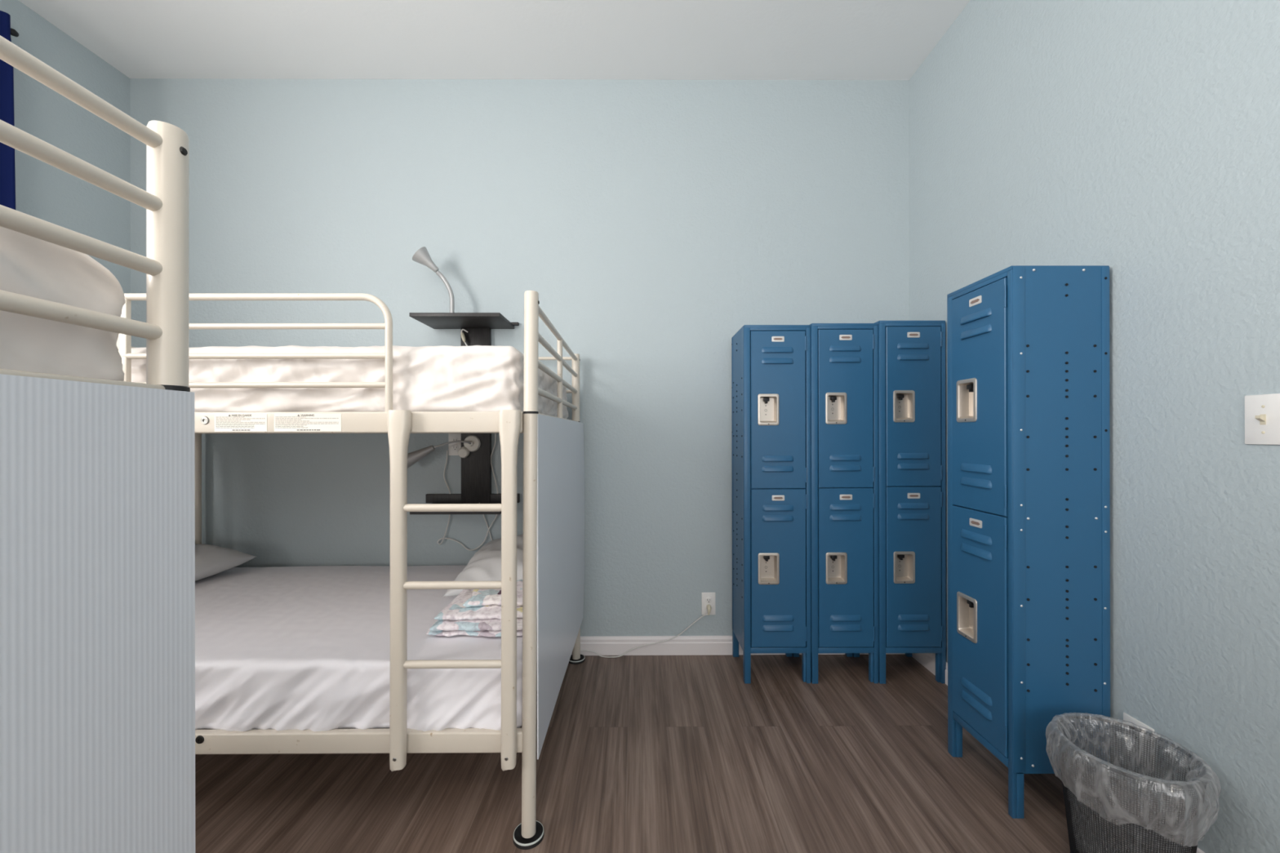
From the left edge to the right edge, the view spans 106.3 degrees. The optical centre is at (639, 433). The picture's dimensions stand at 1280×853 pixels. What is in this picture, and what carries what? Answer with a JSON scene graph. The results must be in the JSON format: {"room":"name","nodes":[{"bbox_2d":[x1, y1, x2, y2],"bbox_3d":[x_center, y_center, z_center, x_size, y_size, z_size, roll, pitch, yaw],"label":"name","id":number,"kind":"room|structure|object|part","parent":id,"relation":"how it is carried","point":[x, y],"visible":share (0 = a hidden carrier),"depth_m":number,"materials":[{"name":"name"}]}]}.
{"room":"dormitory","nodes":[
{"label":"dormitory","id":0,"kind":"room"},
{"bbox_2d":[0,0,130,293],"bbox_3d":[-2.733,-0.350,0.058,0.120,3.046,4.945,0,0,0],"label":"wall","id":1,"kind":"structure","parent":0,"point":[46,192],"depth_m":2.27,"materials":[{"name":"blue paint"}]},
{"bbox_2d":[10,27,18,36],"bbox_3d":[-2.628,-1.652,0.547,0.099,0.054,2.925,0,0,0],"label":"curtain rod","id":2,"kind":"object","parent":1,"relation":"attached to","point":[14,33],"visible":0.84,"depth_m":1.99,"materials":[{"name":"black metal"}]},
{"bbox_2d":[0,10,15,209],"bbox_3d":[-2.597,-0.720,1.568,0.086,1.985,0.837,0,0,0],"label":"curtain","id":3,"kind":"object","parent":2,"relation":"hanging from","point":[7,168],"visible":0.3,"depth_m":1.95,"materials":[{"name":"blue fabric"}]},
{"bbox_2d":[18,0,970,79],"bbox_3d":[-0.616,-1.927,0.069,4.359,0.100,5.185,0,0,0],"label":"ceiling","id":4,"kind":"structure","parent":0,"point":[206,39],"depth_m":2.28,"materials":[{"name":"white paint"}]},
{"bbox_2d":[129,78,909,635],"bbox_3d":[-0.627,-0.354,2.602,4.359,3.046,0.120,0,0,0],"label":"wall","id":5,"kind":"structure","parent":0,"point":[651,222],"depth_m":2.54,"materials":[{"name":"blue paint"}]},
{"bbox_2d":[407,435,492,540],"bbox_3d":[-0.974,0.345,2.477,0.492,0.676,0.075,0,0,-7],"label":"reading lamp","id":6,"kind":"object","parent":5,"relation":"attached to","point":[472,442],"visible":0.88,"depth_m":2.46,"materials":[{"name":"white metal"}]},
{"bbox_3d":[-1.133,0.117,2.449,0.170,0.117,0.072,0,0,0],"label":"lamp shade","id":7,"kind":"part","parent":6,"relation":"part of","materials":[{"name":"silver metal"}]},
{"bbox_3d":[-0.917,0.096,2.496,0.056,0.059,0.040,0,0,0],"label":"dimmer knob","id":8,"kind":"part","parent":6,"relation":"part of","materials":[{"name":"white"}]},
{"bbox_3d":[-0.789,0.521,2.528,0.112,0.323,0.024,0,0,-11],"label":"lamp cord","id":9,"kind":"part","parent":6,"relation":"part of","materials":[{"name":"white plastic"}]},
{"bbox_2d":[448,433,461,455],"bbox_3d":[-0.975,0.054,2.535,0.074,0.120,0.009,0,0,0],"label":"wall outlet","id":10,"kind":"object","parent":5,"relation":"attached to","point":[453,448],"visible":0.71,"depth_m":2.53,"materials":[{"name":"white plastic"}]},
{"bbox_2d":[452,444,458,450],"bbox_3d":[-0.975,0.074,2.536,0.033,0.033,0.008,0,0,0],"label":"socket","id":11,"kind":"object","parent":10,"relation":"attached to","point":[455,447],"depth_m":2.53,"materials":[{"name":"white plastic"}]},
{"bbox_2d":[452,437,458,443],"bbox_3d":[-0.975,0.035,2.536,0.033,0.033,0.008,0,0,0],"label":"socket","id":12,"kind":"object","parent":10,"relation":"attached to","point":[453,438],"depth_m":2.53,"materials":[{"name":"white plastic"}]},
{"bbox_2d":[408,312,519,514],"bbox_3d":[-0.880,-0.103,2.403,0.487,0.967,0.275,0,0,0],"label":"wall shelf","id":13,"kind":"object","parent":5,"relation":"attached to","point":[476,468],"visible":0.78,"depth_m":2.51,"materials":[{"name":"black wood"}]},
{"bbox_2d":[412,246,498,551],"bbox_3d":[-0.937,-0.157,2.437,0.383,1.545,0.194,0,0,0],"label":"reading lamp","id":14,"kind":"object","parent":13,"relation":"attached to","point":[422,256],"visible":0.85,"depth_m":2.41,"materials":[{"name":"silver metal"}]},
{"bbox_3d":[-1.069,-0.869,2.384,0.121,0.119,0.090,0,0,0],"label":"lamp shade","id":15,"kind":"part","parent":14,"relation":"part of","materials":[{"name":"silver metal"}]},
{"bbox_2d":[461,332,465,342],"bbox_3d":[-0.915,-0.500,2.485,0.022,0.054,0.031,0,0,0],"label":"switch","id":16,"kind":"object","parent":14,"relation":"attached to","point":[463,336],"depth_m":2.48,"materials":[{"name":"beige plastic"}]},
{"bbox_3d":[-0.907,0.036,2.510,0.324,1.160,0.047,0,0,0],"label":"lamp cord","id":17,"kind":"part","parent":14,"relation":"part of","materials":[{"name":"white plastic"}]},
{"bbox_2d":[701,592,715,614],"bbox_3d":[0.363,0.900,2.542,0.074,0.120,0.009,0,0,0],"label":"wall outlet","id":18,"kind":"object","parent":5,"relation":"attached to","point":[707,598],"visible":0.78,"depth_m":2.54,"materials":[{"name":"white plastic"}]},
{"bbox_2d":[705,596,711,603],"bbox_3d":[0.363,0.880,2.543,0.033,0.033,0.008,0,0,0],"label":"socket","id":19,"kind":"object","parent":18,"relation":"attached to","point":[708,599],"depth_m":2.54,"materials":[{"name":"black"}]},
{"bbox_2d":[571,635,905,655],"bbox_3d":[-0.624,1.121,2.535,4.119,0.096,0.014,0,0,0],"label":"baseboard","id":20,"kind":"structure","parent":5,"relation":"attached to","point":[602,645],"depth_m":2.53,"materials":[{"name":"white paint"}]},
{"bbox_2d":[195,654,1152,852],"bbox_3d":[-0.611,1.219,0.069,4.359,0.100,5.185,0,0,0],"label":"floor","id":21,"kind":"structure","parent":0,"point":[639,753],"depth_m":1.61,"materials":[{"name":"wood"}]},
{"bbox_2d":[0,35,195,852],"bbox_3d":[-1.610,0.381,0.105,2.038,1.580,1.185,0,0,0],"label":"bunk bed","id":22,"kind":"object","parent":21,"relation":"on","point":[97,476],"visible":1,"depth_m":0.54,"materials":[{"name":"white metal"}]},
{"bbox_2d":[0,226,125,381],"bbox_3d":[-1.605,-0.143,0.108,1.906,0.213,1.062,0,0,0],"label":"mattress","id":23,"kind":"object","parent":22,"relation":"on","point":[30,266],"visible":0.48,"depth_m":0.56,"materials":[{"name":"white fabric"}]},
{"bbox_3d":[-0.634,-0.133,0.104,0.020,0.020,1.061,0,0,0],"label":"rail","id":24,"kind":"part","parent":22,"relation":"part of","materials":[{"name":"white metal"}]},
{"bbox_3d":[-0.635,-0.217,0.104,0.020,0.020,1.061,0,0,0],"label":"rail","id":25,"kind":"part","parent":22,"relation":"part of","materials":[{"name":"white metal"}]},
{"bbox_3d":[-0.635,-0.301,0.104,0.020,0.020,1.061,0,0,0],"label":"rail","id":26,"kind":"part","parent":22,"relation":"part of","materials":[{"name":"white metal"}]},
{"bbox_3d":[-0.635,-0.384,0.104,0.020,0.020,1.061,0,0,0],"label":"rail","id":27,"kind":"part","parent":22,"relation":"part of","materials":[{"name":"white metal"}]},
{"bbox_3d":[-0.636,0.373,0.647,0.045,1.568,0.041,0,0,0],"label":"post","id":28,"kind":"part","parent":22,"relation":"part of","materials":[{"name":"white metal"}]},
{"bbox_2d":[115,290,584,849],"bbox_3d":[-1.302,0.380,1.924,2.038,1.580,1.185,0,0,0],"label":"bunk bed","id":29,"kind":"object","parent":21,"relation":"on","point":[553,553],"visible":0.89,"depth_m":1.38,"materials":[{"name":"white metal"}]},
{"bbox_3d":[-2.280,0.376,2.467,0.041,1.568,0.041,0,0,0],"label":"post","id":30,"kind":"part","parent":29,"relation":"part of","materials":[{"name":"beige metal"}]},
{"bbox_3d":[-1.496,-0.229,1.386,1.558,0.353,0.020,0,0,0],"label":"guard frame","id":31,"kind":"part","parent":29,"relation":"part of","materials":[{"name":"white metal"}]},
{"bbox_2d":[131,345,568,418],"bbox_3d":[-1.298,-0.154,1.930,1.894,0.231,1.048,0,0,0],"label":"mattress","id":32,"kind":"object","parent":29,"relation":"on","point":[443,378],"visible":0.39,"depth_m":1.42,"materials":[{"name":"white fabric"}]},
{"bbox_3d":[-1.298,0.890,1.387,1.921,0.060,0.026,0,0,0],"label":"rail","id":33,"kind":"part","parent":29,"relation":"part of","materials":[{"name":"beige metal"}]},
{"bbox_3d":[-1.300,-0.032,1.387,1.921,0.061,0.026,0,0,0],"label":"rail","id":34,"kind":"part","parent":29,"relation":"part of","materials":[{"name":"white metal"}]},
{"bbox_3d":[-1.305,-0.032,2.472,1.921,0.061,0.026,0,0,0],"label":"rail","id":35,"kind":"part","parent":29,"relation":"part of","materials":[{"name":"white metal"}]},
{"bbox_2d":[195,564,537,731],"bbox_3d":[-1.296,0.769,1.911,1.905,0.212,1.066,0,0,0],"label":"mattress","id":36,"kind":"object","parent":29,"relation":"on","point":[278,648],"visible":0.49,"depth_m":1.45,"materials":[{"name":"white fabric"}]},
{"bbox_2d":[195,543,255,581],"bbox_3d":[-2.145,0.586,2.089,0.440,0.165,0.620,0,0,7],"label":"pillow","id":37,"kind":"object","parent":36,"relation":"on","point":[210,560],"visible":0.19,"depth_m":2.20,"materials":[{"name":"white fabric"}]},
{"bbox_2d":[426,579,522,637],"bbox_3d":[-0.532,0.611,1.707,0.340,0.102,0.321,0,0,0],"label":"folded blanket","id":38,"kind":"object","parent":36,"relation":"on","point":[473,612],"visible":0.48,"depth_m":1.58,"materials":[{"name":"fabric"}]},
{"bbox_2d":[443,534,523,596],"bbox_3d":[-0.575,0.568,2.167,0.417,0.169,0.602,0,0,-4],"label":"pillow","id":39,"kind":"object","parent":36,"relation":"on","point":[485,565],"visible":0.33,"depth_m":1.97,"materials":[{"name":"white fabric"}]},
{"bbox_2d":[512,820,544,849],"bbox_3d":[-0.323,1.161,1.392,0.088,0.015,0.088,0,0,0],"label":"bed foot","id":40,"kind":"object","parent":29,"relation":"attached to","point":[522,840],"depth_m":1.38,"materials":[{"name":"black rubber"}]},
{"bbox_3d":[-0.319,0.373,1.392,0.052,1.568,0.041,0,0,0],"label":"post","id":41,"kind":"part","parent":29,"relation":"part of","materials":[{"name":"beige metal"}]},
{"bbox_3d":[-0.324,-0.133,1.935,0.020,0.020,1.061,0,0,-1],"label":"rail","id":42,"kind":"part","parent":29,"relation":"part of","materials":[{"name":"white metal"}]},
{"bbox_3d":[-0.323,-0.217,1.935,0.020,0.020,1.061,0,0,-1],"label":"rail","id":43,"kind":"part","parent":29,"relation":"part of","materials":[{"name":"white metal"}]},
{"bbox_3d":[-0.323,-0.301,1.935,0.020,0.020,1.061,0,0,-1],"label":"rail","id":44,"kind":"part","parent":29,"relation":"part of","materials":[{"name":"white metal"}]},
{"bbox_3d":[-0.323,-0.384,1.935,0.020,0.020,1.061,0,0,-1],"label":"rail","id":45,"kind":"part","parent":29,"relation":"part of","materials":[{"name":"white metal"}]},
{"bbox_3d":[-0.330,0.373,2.477,0.041,1.568,0.041,0,0,0],"label":"post","id":46,"kind":"part","parent":29,"relation":"part of","materials":[{"name":"beige metal"}]},
{"bbox_2d":[568,653,584,664],"bbox_3d":[-0.329,1.161,2.477,0.088,0.015,0.088,0,0,0],"label":"bed foot","id":47,"kind":"object","parent":29,"relation":"attached to","point":[574,660],"depth_m":2.46,"materials":[{"name":"black rubber"}]},
{"bbox_2d":[580,604,711,657],"bbox_3d":[-0.047,1.035,2.519,0.845,0.266,0.035,0,0,0],"label":"power cord","id":48,"kind":"object","parent":21,"relation":"on","point":[708,606],"visible":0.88,"depth_m":2.52,"materials":[{"name":"beige plastic"}]},
{"bbox_2d":[731,324,810,683],"bbox_3d":[0.642,0.329,2.381,0.314,1.676,0.303,0,0,0],"label":"locker","id":49,"kind":"object","parent":21,"relation":"on","point":[771,364],"visible":1,"depth_m":2.24,"materials":[{"name":"blue metal"}]},
{"bbox_3d":[0.502,1.097,2.521,0.030,0.141,0.022,0,0,0],"label":"leg","id":50,"kind":"part","parent":49,"relation":"part of","materials":[{"name":"blue metal"}]},
{"bbox_3d":[0.486,0.261,2.388,0.004,1.540,0.288,0,0,0],"label":"panel","id":51,"kind":"part","parent":49,"relation":"part of","materials":[{"name":"blue metal"}]},
{"bbox_3d":[0.504,1.097,2.265,0.030,0.141,0.022,0,0,0],"label":"leg","id":52,"kind":"part","parent":49,"relation":"part of","materials":[{"name":"blue metal"}]},
{"bbox_3d":[0.641,0.264,2.532,0.308,1.523,0.001,0,0,0],"label":"panel","id":53,"kind":"part","parent":49,"relation":"part of","materials":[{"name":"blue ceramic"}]},
{"bbox_2d":[757,393,778,425],"bbox_3d":[0.599,-0.113,2.252,0.100,0.148,0.034,0,0,0],"label":"handle","id":54,"kind":"object","parent":49,"relation":"on","point":[767,403],"depth_m":2.25,"materials":[{"name":"silver metal"}]},
{"bbox_2d":[758,552,779,584],"bbox_3d":[0.600,0.629,2.252,0.100,0.148,0.034,0,0,0],"label":"handle","id":55,"kind":"object","parent":49,"relation":"on","point":[768,562],"depth_m":2.25,"materials":[{"name":"silver metal"}]},
{"bbox_3d":[0.640,-0.503,2.388,0.307,0.012,0.290,0,0,0],"label":"panel","id":56,"kind":"part","parent":49,"relation":"part of","materials":[{"name":"blue metal"}]},
{"bbox_3d":[0.647,0.627,2.241,0.255,0.738,0.023,0,0,0],"label":"door","id":57,"kind":"part","parent":49,"relation":"part of","materials":[{"name":"blue metal"}]},
{"bbox_3d":[0.646,-0.113,2.241,0.255,0.736,0.023,0,0,0],"label":"door","id":58,"kind":"part","parent":49,"relation":"part of","materials":[{"name":"blue metal"}]},
{"bbox_3d":[0.643,-0.442,2.238,0.058,0.025,0.003,0,0,0],"label":"number plate","id":59,"kind":"part","parent":49,"relation":"part of","materials":[{"name":"silver metal"}]},
{"bbox_3d":[0.645,0.299,2.238,0.058,0.025,0.003,0,0,0],"label":"number plate","id":60,"kind":"part","parent":49,"relation":"part of","materials":[{"name":"silver metal"}]},
{"bbox_3d":[0.782,1.096,2.523,0.030,0.141,0.022,0,0,0],"label":"leg","id":61,"kind":"part","parent":49,"relation":"part of","materials":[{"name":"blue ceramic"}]},
{"bbox_3d":[0.783,1.096,2.267,0.030,0.141,0.022,0,0,0],"label":"leg","id":62,"kind":"part","parent":49,"relation":"part of","materials":[{"name":"blue metal"}]},
{"bbox_3d":[0.797,0.261,2.390,0.004,1.540,0.288,0,0,0],"label":"panel","id":63,"kind":"part","parent":49,"relation":"part of","materials":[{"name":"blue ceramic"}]},
{"bbox_2d":[792,323,878,684],"bbox_3d":[0.956,0.325,2.379,0.314,1.683,0.303,0,0,0],"label":"locker","id":64,"kind":"object","parent":21,"relation":"on","point":[844,371],"visible":0.68,"depth_m":2.24,"materials":[{"name":"blue metal"}]},
{"bbox_3d":[0.817,1.096,2.519,0.030,0.142,0.022,0,0,0],"label":"leg","id":65,"kind":"part","parent":64,"relation":"part of","materials":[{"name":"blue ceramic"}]},
{"bbox_3d":[0.801,0.257,2.386,0.004,1.546,0.288,0,0,0],"label":"panel","id":66,"kind":"part","parent":64,"relation":"part of","materials":[{"name":"blue metal"}]},
{"bbox_3d":[0.819,1.096,2.263,0.030,0.142,0.022,0,0,0],"label":"leg","id":67,"kind":"part","parent":64,"relation":"part of","materials":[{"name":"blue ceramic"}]},
{"bbox_2d":[825,392,846,424],"bbox_3d":[0.913,-0.119,2.249,0.100,0.149,0.034,0,0,0],"label":"handle","id":68,"kind":"object","parent":64,"relation":"on","point":[835,402],"depth_m":2.25,"materials":[{"name":"silver metal"}]},
{"bbox_2d":[825,552,847,584],"bbox_3d":[0.915,0.626,2.249,0.100,0.149,0.034,0,0,0],"label":"handle","id":69,"kind":"object","parent":64,"relation":"on","point":[836,563],"depth_m":2.25,"materials":[{"name":"silver metal"}]},
{"bbox_3d":[0.955,-0.510,2.385,0.307,0.012,0.290,0,0,0],"label":"panel","id":70,"kind":"part","parent":64,"relation":"part of","materials":[{"name":"blue metal"}]},
{"bbox_3d":[0.962,0.625,2.239,0.255,0.741,0.023,0,0,0],"label":"door","id":71,"kind":"part","parent":64,"relation":"part of","materials":[{"name":"blue metal"}]},
{"bbox_3d":[0.961,-0.118,2.239,0.255,0.739,0.023,0,0,0],"label":"door","id":72,"kind":"part","parent":64,"relation":"part of","materials":[{"name":"blue metal"}]},
{"bbox_3d":[0.958,-0.449,2.235,0.058,0.025,0.003,0,0,0],"label":"number plate","id":73,"kind":"part","parent":64,"relation":"part of","materials":[{"name":"silver metal"}]},
{"bbox_3d":[0.959,0.295,2.235,0.058,0.025,0.003,0,0,0],"label":"number plate","id":74,"kind":"part","parent":64,"relation":"part of","materials":[{"name":"silver metal"}]},
{"bbox_3d":[1.097,1.095,2.520,0.030,0.142,0.022,0,0,0],"label":"leg","id":75,"kind":"part","parent":64,"relation":"part of","materials":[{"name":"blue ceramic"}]},
{"bbox_3d":[1.098,1.095,2.264,0.030,0.142,0.022,0,0,0],"label":"leg","id":76,"kind":"part","parent":64,"relation":"part of","materials":[{"name":"blue metal"}]},
{"bbox_3d":[1.112,0.257,2.387,0.004,1.546,0.288,0,0,0],"label":"panel","id":77,"kind":"part","parent":64,"relation":"part of","materials":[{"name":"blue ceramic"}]},
{"bbox_2d":[852,320,946,684],"bbox_3d":[1.271,0.319,2.377,0.314,1.694,0.303,0,0,0],"label":"locker","id":78,"kind":"object","parent":21,"relation":"on","point":[911,354],"visible":0.62,"depth_m":2.23,"materials":[{"name":"blue metal"}]},
{"bbox_3d":[1.132,1.095,2.517,0.030,0.143,0.022,0,0,0],"label":"leg","id":79,"kind":"part","parent":78,"relation":"part of","materials":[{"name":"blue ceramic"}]},
{"bbox_3d":[1.116,0.250,2.383,0.004,1.556,0.288,0,0,0],"label":"panel","id":80,"kind":"part","parent":78,"relation":"part of","materials":[{"name":"blue metal"}]},
{"bbox_3d":[1.133,1.095,2.260,0.030,0.143,0.022,0,0,0],"label":"leg","id":81,"kind":"part","parent":78,"relation":"part of","materials":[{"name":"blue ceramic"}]},
{"bbox_2d":[893,390,915,422],"bbox_3d":[1.228,-0.128,2.247,0.100,0.150,0.034,0,0,0],"label":"handle","id":82,"kind":"object","parent":78,"relation":"on","point":[904,401],"depth_m":2.24,"materials":[{"name":"silver metal"}]},
{"bbox_2d":[893,551,915,583],"bbox_3d":[1.230,0.622,2.247,0.100,0.150,0.034,0,0,0],"label":"handle","id":83,"kind":"object","parent":78,"relation":"on","point":[904,562],"depth_m":2.24,"materials":[{"name":"silver metal"}]},
{"bbox_3d":[1.411,1.094,2.518,0.030,0.143,0.022,0,0,0],"label":"leg","id":84,"kind":"part","parent":78,"relation":"part of","materials":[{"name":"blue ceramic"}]},
{"bbox_3d":[1.270,-0.523,2.383,0.307,0.012,0.290,0,0,0],"label":"panel","id":85,"kind":"part","parent":78,"relation":"part of","materials":[{"name":"blue metal"}]},
{"bbox_3d":[1.277,0.620,2.237,0.255,0.746,0.023,0,0,0],"label":"door","id":86,"kind":"part","parent":78,"relation":"part of","materials":[{"name":"blue metal"}]},
{"bbox_3d":[1.275,-0.128,2.237,0.255,0.744,0.023,0,0,0],"label":"door","id":87,"kind":"part","parent":78,"relation":"part of","materials":[{"name":"blue metal"}]},
{"bbox_3d":[1.273,-0.461,2.233,0.058,0.025,0.003,0,0,0],"label":"number plate","id":88,"kind":"part","parent":78,"relation":"part of","materials":[{"name":"silver metal"}]},
{"bbox_3d":[1.274,0.288,2.233,0.058,0.025,0.003,0,0,0],"label":"number plate","id":89,"kind":"part","parent":78,"relation":"part of","materials":[{"name":"silver metal"}]},
{"bbox_3d":[1.413,1.094,2.262,0.030,0.143,0.022,0,0,0],"label":"leg","id":90,"kind":"part","parent":78,"relation":"part of","materials":[{"name":"blue metal"}]},
{"bbox_3d":[1.426,0.250,2.385,0.004,1.556,0.288,0,0,0],"label":"panel","id":91,"kind":"part","parent":78,"relation":"part of","materials":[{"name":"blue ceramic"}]},
{"bbox_2d":[946,265,1110,818],"bbox_3d":[1.268,0.328,1.606,0.310,1.676,0.312,0,0,0],"label":"locker","id":92,"kind":"object","parent":21,"relation":"on","point":[1028,411],"visible":0.99,"depth_m":1.46,"materials":[{"name":"blue metal"}]},
{"bbox_3d":[1.151,1.095,1.744,0.022,0.141,0.030,0,0,0],"label":"leg","id":93,"kind":"part","parent":92,"relation":"part of","materials":[{"name":"blue metal"}]},
{"bbox_2d":[956,591,977,643],"bbox_3d":[1.136,0.628,1.649,0.035,0.148,0.098,0,0,0],"label":"handle","id":94,"kind":"object","parent":92,"relation":"on","point":[966,602],"depth_m":1.67,"materials":[{"name":"silver metal"}]},
{"bbox_2d":[956,377,977,422],"bbox_3d":[1.135,-0.114,1.649,0.035,0.148,0.098,0,0,0],"label":"handle","id":95,"kind":"object","parent":92,"relation":"on","point":[966,388],"depth_m":1.68,"materials":[{"name":"silver metal"}]},
{"bbox_3d":[1.120,-0.443,1.604,0.003,0.025,0.057,0,0,0],"label":"number plate","id":96,"kind":"part","parent":92,"relation":"part of","materials":[{"name":"silver metal"}]},
{"bbox_3d":[1.122,0.298,1.604,0.003,0.025,0.057,0,0,0],"label":"number plate","id":97,"kind":"part","parent":92,"relation":"part of","materials":[{"name":"silver metal"}]},
{"bbox_3d":[1.126,0.626,1.602,0.024,0.738,0.251,0,0,0],"label":"door","id":98,"kind":"part","parent":92,"relation":"part of","materials":[{"name":"blue metal"}]},
{"bbox_3d":[1.125,-0.114,1.602,0.024,0.736,0.251,0,0,0],"label":"door","id":99,"kind":"part","parent":92,"relation":"part of","materials":[{"name":"blue metal"}]},
{"bbox_3d":[1.274,-0.504,1.607,0.296,0.012,0.302,0,0,0],"label":"panel","id":100,"kind":"part","parent":92,"relation":"part of","materials":[{"name":"blue metal"}]},
{"bbox_3d":[1.137,0.334,1.607,0.020,1.664,0.305,0,0,0],"label":"frame","id":101,"kind":"part","parent":92,"relation":"part of","materials":[{"name":"blue metal"}]},
{"bbox_3d":[1.153,1.095,1.469,0.022,0.141,0.030,0,0,0],"label":"leg","id":102,"kind":"part","parent":92,"relation":"part of","materials":[{"name":"blue metal"}]},
{"bbox_3d":[1.277,0.260,1.454,0.294,1.540,0.004,0,0,0],"label":"panel","id":103,"kind":"part","parent":92,"relation":"part of","materials":[{"name":"blue metal"}]},
{"bbox_3d":[1.414,1.095,1.470,0.022,0.141,0.030,0,0,0],"label":"leg","id":104,"kind":"part","parent":92,"relation":"part of","materials":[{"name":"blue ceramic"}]},
{"bbox_2d":[1053,715,1209,852],"bbox_3d":[1.257,0.988,1.243,0.281,0.356,0.281,0,0,0],"label":"basket","id":105,"kind":"object","parent":21,"relation":"on","point":[1202,784],"visible":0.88,"depth_m":1.24,"materials":[{"name":"black metal"}]},
{"bbox_3d":[1.258,1.158,1.243,0.216,0.016,0.216,0,0,0],"label":"plate","id":106,"kind":"part","parent":105,"relation":"part of","materials":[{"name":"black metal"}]},
{"bbox_2d":[1045,712,1221,852],"bbox_3d":[1.255,0.973,1.243,0.315,0.342,0.317,0,0,0],"label":"liner","id":107,"kind":"object","parent":105,"relation":"on","point":[1100,790],"visible":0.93,"depth_m":1.18,"materials":[{"name":"clear plastic"}]},
{"bbox_2d":[908,0,1279,852],"bbox_3d":[1.506,-0.358,0.080,0.120,3.046,4.945,0,0,0],"label":"wall","id":108,"kind":"structure","parent":0,"point":[1139,139],"depth_m":1.31,"materials":[{"name":"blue paint"}]},
{"bbox_2d":[911,653,1204,852],"bbox_3d":[1.442,1.117,0.080,0.014,0.096,4.945,0,0,0],"label":"baseboard","id":109,"kind":"structure","parent":108,"relation":"attached to","point":[927,660],"depth_m":1.45,"materials":[{"name":"white paint"}]},
{"bbox_2d":[1123,712,1154,772],"bbox_3d":[1.437,0.887,1.385,0.009,0.120,0.084,0,0,0],"label":"wall outlet","id":110,"kind":"object","parent":108,"relation":"attached to","point":[1127,717],"visible":0.64,"depth_m":1.38,"materials":[{"name":"white plastic"}]},
{"bbox_2d":[1244,393,1279,444],"bbox_3d":[1.431,-0.033,1.083,0.020,0.116,0.116,0,0,0],"label":"light switch","id":111,"kind":"object","parent":108,"relation":"attached to","point":[1262,411],"visible":1,"depth_m":1.10,"materials":[{"name":"white plastic"}]}
]}

